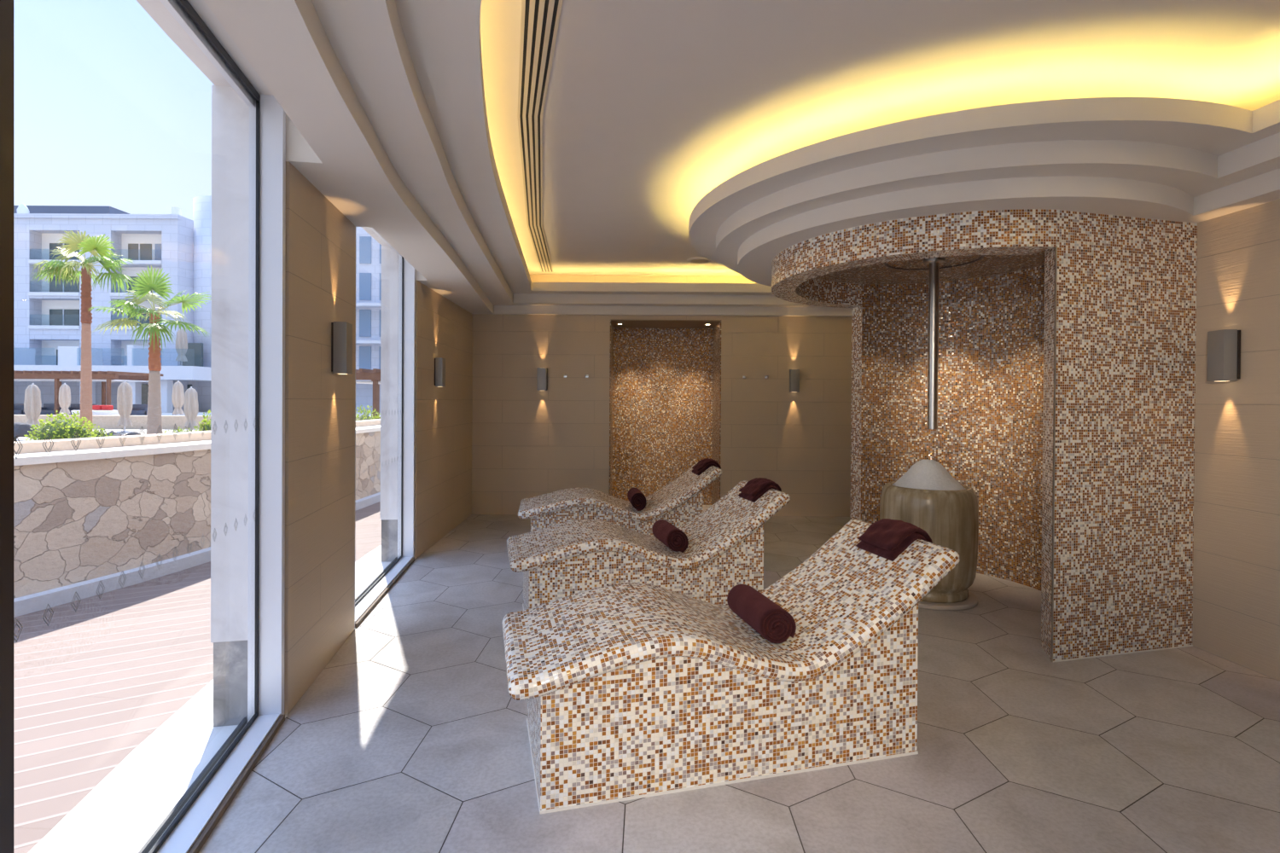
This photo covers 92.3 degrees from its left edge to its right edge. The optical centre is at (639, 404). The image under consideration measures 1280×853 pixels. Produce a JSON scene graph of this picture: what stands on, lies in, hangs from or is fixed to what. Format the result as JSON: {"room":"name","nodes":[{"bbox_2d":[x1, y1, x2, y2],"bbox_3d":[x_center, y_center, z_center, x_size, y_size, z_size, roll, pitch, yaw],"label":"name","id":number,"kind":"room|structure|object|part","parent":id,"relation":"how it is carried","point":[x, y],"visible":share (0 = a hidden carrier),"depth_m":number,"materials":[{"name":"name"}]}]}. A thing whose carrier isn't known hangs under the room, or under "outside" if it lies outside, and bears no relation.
{"room":"spa","nodes":[
{"label":"spa","id":0,"kind":"room"},
{"bbox_2d":[284,161,472,718],"bbox_3d":[-1.756,-0.126,2.565,0.462,3.400,11.653,0,0,-7],"label":"wall","id":1,"kind":"structure","parent":0,"point":[320,250],"depth_m":3.50,"materials":[{"name":"beige paint"}]},
{"bbox_2d":[0,0,14,852],"bbox_3d":[-1.339,0.035,1.202,0.150,2.900,0.069,0,0,-13],"label":"window frame","id":2,"kind":"structure","parent":1,"relation":"attached to","point":[7,846],"depth_m":1.23,"materials":[{"name":"brown metal"}]},
{"bbox_2d":[13,0,285,852],"bbox_3d":[-1.546,0.029,2.062,0.173,2.902,1.680,0,0,-13],"label":"window","id":3,"kind":"structure","parent":1,"relation":"in","point":[190,829],"depth_m":2.83,"materials":[{"name":"clear glass"}]},
{"bbox_3d":[-1.534,1.461,2.058,0.102,0.034,1.647,0,0,-13],"label":"sill","id":4,"kind":"part","parent":3,"relation":"part of","materials":[{"name":"silver metal"}]},
{"bbox_3d":[-1.588,0.028,2.051,0.146,2.900,1.680,0,0,-10],"label":"frame","id":5,"kind":"part","parent":3,"relation":"part of","materials":[{"name":"silver metal"}]},
{"bbox_2d":[187,0,273,95],"bbox_3d":[-1.481,-1.678,3.138,0.866,0.500,12.820,0,0,-7],"label":"trim","id":6,"kind":"structure","parent":1,"relation":"attached to","point":[200,7],"depth_m":2.44,"materials":[{"name":"white paint"}]},
{"bbox_2d":[136,0,398,727],"bbox_3d":[-1.814,-0.780,3.139,0.529,4.700,12.784,0,0,-7],"label":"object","id":7,"kind":"structure","parent":1,"relation":"attached to","point":[229,112],"depth_m":2.83,"materials":[{"name":"white stone"}]},
{"bbox_3d":[-1.714,-0.008,2.877,0.089,2.960,0.043,0,0,-11],"label":"edge trim","id":8,"kind":"part","parent":1,"relation":"part of","materials":[{"name":"beige"}]},
{"bbox_2d":[331,321,352,374],"bbox_3d":[-1.733,-0.327,3.578,0.085,0.299,0.122,0,0,-10],"label":"wall sconce","id":9,"kind":"object","parent":1,"relation":"attached to","point":[341,332],"visible":1,"depth_m":3.52,"materials":[{"name":"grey metal"}]},
{"bbox_3d":[-1.769,-0.330,3.576,0.013,0.282,0.114,0,0,-10],"label":"plate","id":10,"kind":"part","parent":9,"relation":"part of","materials":[{"name":"brown metal"}]},
{"bbox_2d":[354,226,415,628],"bbox_3d":[-2.055,0.009,4.874,0.171,2.902,1.793,0,0,-8],"label":"window","id":11,"kind":"structure","parent":1,"relation":"in","point":[370,596],"depth_m":5.72,"materials":[{"name":"clear glass"}]},
{"bbox_3d":[-2.046,1.441,4.885,0.100,0.034,1.729,0,0,-8],"label":"sill","id":12,"kind":"part","parent":11,"relation":"part of","materials":[{"name":"silver metal"}]},
{"bbox_3d":[-2.155,-0.028,5.756,0.088,2.960,0.054,0,0,-5],"label":"edge trim","id":13,"kind":"part","parent":1,"relation":"part of","materials":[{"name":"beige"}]},
{"bbox_2d":[434,357,445,386],"bbox_3d":[-2.082,-0.336,6.403,0.085,0.299,0.122,0,0,-2],"label":"wall sconce","id":14,"kind":"object","parent":1,"relation":"attached to","point":[439,363],"visible":1,"depth_m":6.34,"materials":[{"name":"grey metal"}]},
{"bbox_3d":[-2.119,-0.339,6.405,0.013,0.282,0.114,0,0,-2],"label":"plate","id":15,"kind":"part","parent":14,"relation":"part of","materials":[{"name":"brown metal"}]},
{"bbox_2d":[471,274,852,517],"bbox_3d":[0.701,-0.147,8.524,6.600,3.400,0.950,0,0,0],"label":"wall","id":16,"kind":"structure","parent":0,"point":[527,442],"depth_m":8.05,"materials":[{"name":"beige paint"}]},
{"bbox_2d":[536,367,547,390],"bbox_3d":[-1.270,-0.331,8.006,0.122,0.299,0.085,0,0,0],"label":"wall sconce","id":17,"kind":"object","parent":16,"relation":"attached to","point":[542,372],"visible":1,"depth_m":7.96,"materials":[{"name":"grey metal"}]},
{"bbox_2d":[789,369,799,392],"bbox_3d":[2.010,-0.311,8.006,0.122,0.299,0.085,0,0,0],"label":"wall sconce","id":18,"kind":"object","parent":16,"relation":"attached to","point":[794,374],"visible":1,"depth_m":7.96,"materials":[{"name":"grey metal"}]},
{"bbox_2d":[608,319,721,505],"bbox_3d":[0.328,0.208,8.512,1.502,2.685,0.898,0,0,0],"label":"wall niche","id":19,"kind":"object","parent":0,"point":[665,384],"visible":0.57,"depth_m":8.90,"materials":[{"name":"tile"}]},
{"bbox_2d":[198,505,1279,852],"bbox_3d":[0.851,1.547,2.984,6.180,0.120,11.950,0,0,0],"label":"floor","id":20,"kind":"structure","parent":0,"point":[412,737],"depth_m":2.60,"materials":[{"name":"tile"}]},
{"bbox_2d":[517,462,721,535],"bbox_3d":[-0.214,1.028,6.019,1.897,0.870,0.770,0,0,-9],"label":"lounger","id":21,"kind":"object","parent":20,"relation":"on","point":[679,502],"visible":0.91,"depth_m":5.73,"materials":[{"name":"tile"}]},
{"bbox_2d":[627,488,646,511],"bbox_3d":[-0.033,0.917,5.979,0.148,0.175,0.371,0,0,-8],"label":"rolled towel","id":22,"kind":"object","parent":21,"relation":"on","point":[635,497],"visible":1,"depth_m":5.80,"materials":[{"name":"red fabric"}]},
{"bbox_2d":[691,458,721,475],"bbox_3d":[0.662,0.614,6.129,0.250,0.154,0.270,0,0,-9],"label":"folded towel","id":23,"kind":"object","parent":21,"relation":"on","point":[702,465],"visible":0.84,"depth_m":6.03,"materials":[{"name":"red fabric"}]},
{"bbox_2d":[506,480,790,610],"bbox_3d":[0.032,1.039,4.380,1.897,0.870,0.770,0,0,-14],"label":"lounger","id":24,"kind":"object","parent":20,"relation":"on","point":[724,550],"visible":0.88,"depth_m":4.13,"materials":[{"name":"tile"}]},
{"bbox_2d":[651,519,688,552],"bbox_3d":[0.210,0.928,4.356,0.156,0.166,0.370,0,0,-15],"label":"rolled towel","id":25,"kind":"object","parent":24,"relation":"on","point":[672,537],"visible":1,"depth_m":4.20,"materials":[{"name":"red fabric"}]},
{"bbox_2d":[738,477,781,502],"bbox_3d":[0.894,0.625,4.568,0.250,0.154,0.270,0,0,-14],"label":"folded towel","id":26,"kind":"object","parent":24,"relation":"on","point":[755,488],"visible":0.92,"depth_m":4.48,"materials":[{"name":"red fabric"}]},
{"bbox_2d":[501,518,960,814],"bbox_3d":[0.363,1.051,2.760,1.897,0.870,0.770,0,0,-14],"label":"lounger","id":27,"kind":"object","parent":20,"relation":"on","point":[631,690],"visible":0.85,"depth_m":2.46,"materials":[{"name":"tile"}]},
{"bbox_3d":[0.327,1.480,2.754,1.600,0.011,0.676,0,0,-14],"label":"trim","id":28,"kind":"part","parent":27,"relation":"part of","materials":[{"name":"white"}]},
{"bbox_2d":[727,584,796,643],"bbox_3d":[0.540,0.936,2.779,0.168,0.150,0.370,0,0,-14],"label":"rolled towel","id":29,"kind":"object","parent":27,"relation":"on","point":[765,617],"visible":1,"depth_m":2.64,"materials":[{"name":"red fabric"}]},
{"bbox_2d":[855,518,932,561],"bbox_3d":[1.224,0.636,2.957,0.250,0.154,0.270,0,0,-14],"label":"folded towel","id":30,"kind":"object","parent":27,"relation":"on","point":[887,538],"visible":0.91,"depth_m":2.89,"materials":[{"name":"red fabric"}]},
{"bbox_2d":[879,481,978,610],"bbox_3d":[2.229,1.054,4.766,0.694,0.862,0.694,0,0,0],"label":"fountain","id":31,"kind":"object","parent":20,"relation":"on","point":[950,518],"visible":0.56,"depth_m":4.47,"materials":[{"name":"beige"}]},
{"bbox_2d":[892,459,965,490],"bbox_3d":[2.232,0.554,4.763,0.524,0.261,0.524,0,0,0],"label":"heap","id":32,"kind":"object","parent":31,"relation":"in","point":[924,474],"visible":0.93,"depth_m":4.64,"materials":[{"name":"white ice"}]},
{"bbox_2d":[203,0,1279,316],"bbox_3d":[1.002,-1.517,2.964,6.815,0.770,12.253,0,0,0],"label":"ceiling","id":33,"kind":"structure","parent":0,"point":[735,135],"depth_m":3.18,"materials":[{"name":"paint"}]},
{"bbox_2d":[517,0,563,272],"bbox_3d":[-0.714,-1.669,4.544,0.308,0.010,6.664,0,0,-9],"label":"ceiling vent","id":34,"kind":"object","parent":33,"relation":"in","point":[540,19],"visible":1,"depth_m":3.31,"materials":[{"name":"beige"}]},
{"bbox_2d":[686,256,711,263],"bbox_3d":[0.690,-1.670,7.140,0.284,0.018,0.284,0,0,0],"label":"ceiling speaker","id":35,"kind":"object","parent":33,"relation":"attached to","point":[693,260],"visible":0.94,"depth_m":7.10,"materials":[{"name":"paint"}]},
{"bbox_2d":[690,259,708,263],"bbox_3d":[0.690,-1.666,7.140,0.210,0.006,0.210,0,0,0],"label":"grille","id":36,"kind":"object","parent":35,"relation":"attached to","point":[693,261],"depth_m":7.14,"materials":[{"name":"beige metal"}]},
{"bbox_2d":[771,209,1197,662],"bbox_3d":[2.253,0.155,4.753,2.438,2.660,2.396,0,0,0],"label":"wall","id":37,"kind":"structure","parent":0,"point":[1067,355],"depth_m":3.77,"materials":[{"name":"tile"}]},
{"bbox_2d":[923,257,945,429],"bbox_3d":[2.268,-0.464,4.757,0.156,1.308,0.156,0,0,0],"label":"pipe","id":38,"kind":"object","parent":37,"relation":"hanging from","point":[933,263],"visible":1,"depth_m":4.73,"materials":[{"name":"silver metal"}]},
{"bbox_3d":[2.396,0.288,3.561,0.008,2.410,0.008,0,0,0],"label":"corner trim","id":39,"kind":"part","parent":37,"relation":"part of","materials":[{"name":"silver metal"}]},
{"bbox_2d":[1192,198,1279,681],"bbox_3d":[3.782,-0.095,2.897,0.637,3.400,12.222,0,0,-2],"label":"wall","id":40,"kind":"structure","parent":0,"point":[1236,548],"depth_m":3.54,"materials":[{"name":"beige paint"}]},
{"bbox_2d":[1206,329,1240,381],"bbox_3d":[3.413,-0.286,3.599,0.085,0.299,0.122,0,0,5],"label":"wall sconce","id":41,"kind":"object","parent":40,"relation":"attached to","point":[1224,346],"visible":1,"depth_m":3.55,"materials":[{"name":"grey metal"}]},
{"bbox_3d":[3.449,-0.289,3.592,0.013,0.282,0.114,0,0,5],"label":"plate","id":42,"kind":"part","parent":41,"relation":"part of","materials":[{"name":"brown metal"}]},
{"label":"outside","id":43,"kind":"structure","parent":0,"visible":0},
{"bbox_2d":[93,429,197,435],"bbox_3d":[-39.635,1.570,7.011,70.750,0.300,54.000,0,0,0],"label":"ground","id":44,"kind":"structure","parent":43,"point":[106,430],"depth_m":32.10,"materials":[{"name":"soil"}]},
{"bbox_2d":[16,436,37,441],"bbox_3d":[-19.739,1.257,20.066,0.825,0.408,0.803,0,0,-35],"label":"boulder","id":45,"kind":"object","parent":44,"relation":"on","point":[20,439],"visible":0.09,"depth_m":19.80,"materials":[{"name":"white stone"}]},
{"bbox_2d":[13,422,43,442],"bbox_3d":[-24.238,1.041,24.012,1.406,0.737,1.490,0,0,-26],"label":"boulder","id":46,"kind":"object","parent":44,"relation":"on","point":[20,429],"visible":0.29,"depth_m":23.67,"materials":[{"name":"grey stone"}]},
{"bbox_2d":[23,383,41,424],"bbox_3d":[-26.650,0.214,27.003,0.600,2.327,0.600,0,0,0],"label":"closed parasol","id":47,"kind":"object","parent":44,"relation":"on","point":[32,404],"visible":0.75,"depth_m":26.87,"materials":[{"name":"beige fabric"}]},
{"bbox_2d":[23,410,104,441],"bbox_3d":[-13.087,0.797,14.017,1.362,1.355,1.386,0,0,0],"label":"round bush","id":48,"kind":"object","parent":44,"relation":"on","point":[59,429],"visible":0.49,"depth_m":13.79,"materials":[{"name":"green plant"}]},
{"bbox_3d":[-13.087,0.889,14.001,0.909,1.076,0.928,0,0,0],"label":"stem","id":49,"kind":"part","parent":48,"relation":"part of","materials":[{"name":"green plant"}]},
{"bbox_2d":[28,230,137,431],"bbox_3d":[-24.232,-3.179,26.898,4.003,9.144,3.209,0,0,0],"label":"fan palm","id":50,"kind":"object","parent":44,"relation":"on","point":[63,269],"visible":0.95,"depth_m":26.84,"materials":[{"name":"green plant"}]},
{"bbox_2d":[91,429,116,436],"bbox_3d":[-16.811,1.077,18.989,1.042,0.712,1.055,0,0,0],"label":"round bush","id":51,"kind":"object","parent":44,"relation":"on","point":[103,433],"visible":0.12,"depth_m":19.03,"materials":[{"name":"green plant"}]},
{"bbox_2d":[106,430,119,436],"bbox_3d":[-21.443,1.237,25.029,0.693,0.367,0.522,1,0,31],"label":"boulder","id":52,"kind":"object","parent":44,"relation":"on","point":[110,432],"visible":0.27,"depth_m":24.92,"materials":[{"name":"grey stone"}]},
{"bbox_2d":[116,380,133,433],"bbox_3d":[-25.122,0.094,30.002,0.645,2.549,0.631,0,0,0],"label":"closed parasol","id":53,"kind":"object","parent":44,"relation":"on","point":[125,400],"visible":0.99,"depth_m":29.85,"materials":[{"name":"beige fabric"}]},
{"bbox_2d":[124,431,141,436],"bbox_3d":[-20.566,1.259,25.011,0.604,0.334,0.687,0,0,-31],"label":"boulder","id":54,"kind":"object","parent":44,"relation":"on","point":[132,433],"visible":0.34,"depth_m":24.77,"materials":[{"name":"grey stone"}]},
{"bbox_2d":[87,265,211,434],"bbox_3d":[-17.372,-1.772,22.123,4.188,6.468,2.913,0,0,0],"label":"fan palm","id":55,"kind":"object","parent":44,"relation":"on","point":[145,285],"visible":0.95,"depth_m":21.88,"materials":[{"name":"green plant"}]},
{"bbox_2d":[163,426,197,433],"bbox_3d":[-14.917,1.083,20.006,1.386,0.748,1.305,0,0,0],"label":"round bush","id":56,"kind":"object","parent":44,"relation":"on","point":[178,430],"visible":0.17,"depth_m":19.96,"materials":[{"name":"green plant"}]},
{"bbox_2d":[13,414,360,429],"bbox_3d":[-28.506,1.064,33.958,63.000,0.920,0.700,0,0,0],"label":"wall","id":57,"kind":"structure","parent":44,"relation":"on","point":[103,421],"depth_m":33.61,"materials":[{"name":"beige stone"}]},
{"bbox_2d":[183,386,198,430],"bbox_3d":[-21.160,0.269,29.003,0.600,2.258,0.600,0,0,0],"label":"closed parasol","id":58,"kind":"object","parent":44,"relation":"on","point":[190,404],"visible":0.8,"depth_m":28.88,"materials":[{"name":"beige fabric"}]},
{"bbox_2d":[13,418,380,617],"bbox_3d":[-5.249,0.951,6.602,2.826,1.355,18.869,0,0,11],"label":"wall","id":59,"kind":"structure","parent":44,"relation":"on","point":[85,516],"depth_m":4.94,"materials":[{"name":"stone"}]},
{"bbox_2d":[13,501,381,852],"bbox_3d":[-4.733,1.559,5.406,6.553,0.200,17.208,0,0,0],"label":"deck","id":60,"kind":"object","parent":44,"relation":"on","point":[92,684],"visible":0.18,"depth_m":3.32,"materials":[{"name":"wood"}]},
{"bbox_2d":[193,409,211,431],"bbox_3d":[-7.665,0.778,10.992,0.702,1.435,0.716,1,0,38],"label":"round bush","id":61,"kind":"object","parent":44,"relation":"on","point":[208,426],"visible":0.09,"depth_m":10.90,"materials":[{"name":"green plant"}]},
{"bbox_3d":[-7.643,0.883,11.012,0.456,1.145,0.457,0,0,0],"label":"stem","id":62,"kind":"part","parent":61,"relation":"part of","materials":[{"name":"green plant"}]},
{"bbox_2d":[355,405,380,420],"bbox_3d":[-5.764,0.723,12.999,1.165,1.472,1.186,0,0,0],"label":"round bush","id":63,"kind":"object","parent":44,"relation":"on","point":[366,416],"visible":0.12,"depth_m":12.93,"materials":[{"name":"green plant"}]},
{"bbox_3d":[-5.764,0.833,12.994,0.795,1.253,0.808,0,0,0],"label":"stem","id":64,"kind":"part","parent":63,"relation":"part of","materials":[{"name":"green plant"}]},
{"bbox_2d":[355,368,380,418],"bbox_3d":[-11.895,-0.057,28.751,2.808,3.024,4.500,0,0,0],"label":"pergola","id":65,"kind":"object","parent":44,"relation":"on","point":[374,375],"visible":0.32,"depth_m":26.91,"materials":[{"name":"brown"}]},
{"bbox_3d":[-11.612,0.185,27.002,0.170,2.564,0.170,0,0,0],"label":"post","id":66,"kind":"part","parent":65,"relation":"part of","materials":[{"name":"brown wood"}]},
{"bbox_3d":[-13.035,0.156,30.502,0.170,2.564,0.170,0,0,0],"label":"post","id":67,"kind":"part","parent":65,"relation":"part of","materials":[{"name":"brown wood"}]},
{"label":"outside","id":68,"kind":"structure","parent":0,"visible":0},
{"bbox_2d":[28,545,391,852],"bbox_3d":[-2.123,1.561,5.390,0.982,0.188,17.284,0,0,-5],"label":"path","id":69,"kind":"structure","parent":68,"point":[123,811],"depth_m":2.41,"materials":[{"name":"white concrete"}]},
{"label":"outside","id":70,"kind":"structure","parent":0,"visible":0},
{"bbox_2d":[118,411,380,417],"bbox_3d":[-35.007,1.101,54.659,80.000,0.720,40.700,0,0,0],"label":"terrace","id":71,"kind":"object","parent":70,"point":[200,414],"depth_m":49.84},
{"bbox_2d":[13,403,25,414],"bbox_3d":[-42.528,0.346,42.015,1.720,0.850,0.820,0,0,0],"label":"outdoor sofa","id":72,"kind":"object","parent":71,"relation":"on","point":[18,408],"visible":0.14,"depth_m":41.68,"materials":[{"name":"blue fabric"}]},
{"bbox_3d":[-42.529,0.511,42.006,1.700,0.320,0.800,0,0,0],"label":"seat","id":73,"kind":"part","parent":72,"relation":"part of","materials":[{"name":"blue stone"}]},
{"bbox_3d":[-42.527,0.134,42.339,1.700,0.430,0.170,0,0,0],"label":"backrest","id":74,"kind":"part","parent":72,"relation":"part of","materials":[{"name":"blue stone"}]},
{"bbox_2d":[40,403,69,414],"bbox_3d":[-40.139,0.361,42.015,1.720,0.850,0.820,0,0,0],"label":"outdoor sofa","id":75,"kind":"object","parent":71,"relation":"on","point":[48,409],"visible":0.4,"depth_m":42.22,"materials":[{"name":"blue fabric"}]},
{"bbox_3d":[-40.141,0.526,42.006,1.700,0.320,0.800,0,0,0],"label":"seat","id":76,"kind":"part","parent":75,"relation":"part of","materials":[{"name":"grey fabric"}]},
{"bbox_3d":[-40.138,0.149,42.339,1.700,0.430,0.170,0,0,0],"label":"backrest","id":77,"kind":"part","parent":75,"relation":"part of","materials":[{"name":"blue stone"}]},
{"bbox_2d":[58,383,70,415],"bbox_3d":[-33.654,-0.203,36.001,0.600,2.128,0.600,0,0,0],"label":"closed parasol","id":78,"kind":"object","parent":71,"relation":"on","point":[64,392],"visible":0.75,"depth_m":35.90,"materials":[{"name":"beige fabric"}]},
{"bbox_2d":[63,403,97,415],"bbox_3d":[-38.275,0.372,42.015,1.720,0.850,0.820,0,0,0],"label":"outdoor sofa","id":79,"kind":"object","parent":71,"relation":"on","point":[73,406],"visible":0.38,"depth_m":42.25,"materials":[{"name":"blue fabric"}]},
{"bbox_3d":[-38.274,0.160,42.339,1.700,0.430,0.170,0,0,0],"label":"backrest","id":80,"kind":"part","parent":79,"relation":"part of","materials":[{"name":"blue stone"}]},
{"bbox_2d":[13,370,162,414],"bbox_3d":[-39.806,-0.697,41.748,11.599,3.013,4.500,0,0,0],"label":"pergola","id":81,"kind":"object","parent":71,"relation":"on","point":[56,376],"visible":0.73,"depth_m":39.95,"materials":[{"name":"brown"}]},
{"bbox_3d":[-37.913,-0.445,40.000,0.170,2.553,0.170,0,0,0],"label":"post","id":82,"kind":"part","parent":81,"relation":"part of","materials":[{"name":"brown wood"}]},
{"bbox_3d":[-37.913,-0.466,43.500,0.170,2.553,0.170,0,0,0],"label":"post","id":83,"kind":"part","parent":81,"relation":"part of","materials":[{"name":"brown wood"}]},
{"bbox_3d":[-34.535,-0.425,40.000,0.170,2.553,0.170,0,0,0],"label":"post","id":84,"kind":"part","parent":81,"relation":"part of","materials":[{"name":"brown wood"}]},
{"bbox_2d":[70,405,119,415],"bbox_3d":[-33.576,0.439,38.005,2.300,0.820,2.300,0,0,0],"label":"daybed","id":85,"kind":"object","parent":71,"relation":"on","point":[96,410],"visible":0.59,"depth_m":37.80,"materials":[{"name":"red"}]},
{"bbox_2d":[92,405,101,410],"bbox_3d":[-33.425,0.190,37.978,0.500,0.320,0.350,0,0,0],"label":"cushion","id":86,"kind":"object","parent":85,"relation":"on","point":[95,407],"depth_m":37.81,"materials":[{"name":"red fabric"}]},
{"bbox_2d":[101,405,113,410],"bbox_3d":[-32.875,0.194,37.978,0.500,0.320,0.350,0,0,0],"label":"cushion","id":87,"kind":"object","parent":85,"relation":"on","point":[103,407],"depth_m":37.82,"materials":[{"name":"red fabric"}]},
{"bbox_2d":[13,195,211,413],"bbox_3d":[-65.229,-9.789,62.945,53.425,20.635,18.000,0,0,0],"label":"apartment building","id":88,"kind":"structure","parent":71,"relation":"on","point":[47,323],"depth_m":57.99,"materials":[{"name":"concrete"}]},
{"bbox_2d":[16,203,29,213],"bbox_3d":[-60.056,-18.740,59.891,0.900,1.500,0.900,0,0,0],"label":"roof vent","id":89,"kind":"object","parent":88,"relation":"on","point":[22,208],"visible":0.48,"depth_m":59.61,"materials":[{"name":"grey"}]},
{"bbox_2d":[13,347,34,365],"bbox_3d":[-56.506,-4.308,55.578,1.408,1.608,2.400,0,0,0],"label":"glass railing","id":90,"kind":"object","parent":88,"relation":"on","point":[21,356],"depth_m":55.75,"materials":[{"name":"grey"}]},
{"bbox_2d":[58,346,102,365],"bbox_3d":[-50.533,-4.312,55.578,1.850,1.688,2.400,0,0,0],"label":"glass railing","id":91,"kind":"object","parent":88,"relation":"on","point":[66,355],"depth_m":54.38,"materials":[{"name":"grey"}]},
{"bbox_2d":[127,344,149,366],"bbox_3d":[-45.063,-4.359,55.577,0.563,1.849,2.400,0,0,0],"label":"glass railing","id":92,"kind":"object","parent":88,"relation":"on","point":[136,355],"depth_m":54.86,"materials":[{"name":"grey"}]},
{"bbox_2d":[170,206,181,215],"bbox_3d":[-45.146,-18.526,59.892,0.840,1.250,0.840,0,0,0],"label":"roof vent","id":93,"kind":"object","parent":88,"relation":"on","point":[174,210],"visible":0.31,"depth_m":59.58,"materials":[{"name":"grey"}]},
{"bbox_2d":[175,328,187,366],"bbox_3d":[-41.317,-5.188,55.472,0.860,3.532,0.900,0,0,0],"label":"closed parasol","id":94,"kind":"object","parent":88,"relation":"on","point":[181,340],"visible":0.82,"depth_m":55.26,"materials":[{"name":"beige fabric"}]},
{"bbox_2d":[129,404,147,415],"bbox_3d":[-34.197,0.396,42.015,1.720,0.850,0.820,0,0,0],"label":"outdoor sofa","id":95,"kind":"object","parent":71,"relation":"on","point":[137,410],"visible":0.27,"depth_m":41.63,"materials":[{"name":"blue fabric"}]},
{"bbox_3d":[-34.198,0.561,42.006,1.700,0.320,0.800,0,0,0],"label":"seat","id":96,"kind":"part","parent":95,"relation":"part of","materials":[{"name":"grey fabric"}]},
{"bbox_3d":[-34.196,0.184,42.339,1.700,0.430,0.170,0,0,0],"label":"backrest","id":97,"kind":"part","parent":95,"relation":"part of","materials":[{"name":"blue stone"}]},
{"bbox_2d":[171,380,184,415],"bbox_3d":[-27.024,-0.258,36.000,0.600,2.317,0.600,0,0,0],"label":"closed parasol","id":98,"kind":"object","parent":71,"relation":"on","point":[177,398],"visible":0.84,"depth_m":35.88,"materials":[{"name":"beige fabric"}]},
{"bbox_2d":[355,226,381,412],"bbox_3d":[-25.938,-10.173,69.241,20.000,21.800,13.400,0,0,0],"label":"building","id":99,"kind":"structure","parent":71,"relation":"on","point":[369,251],"depth_m":63.91,"materials":[{"name":"concrete"}]}
]}

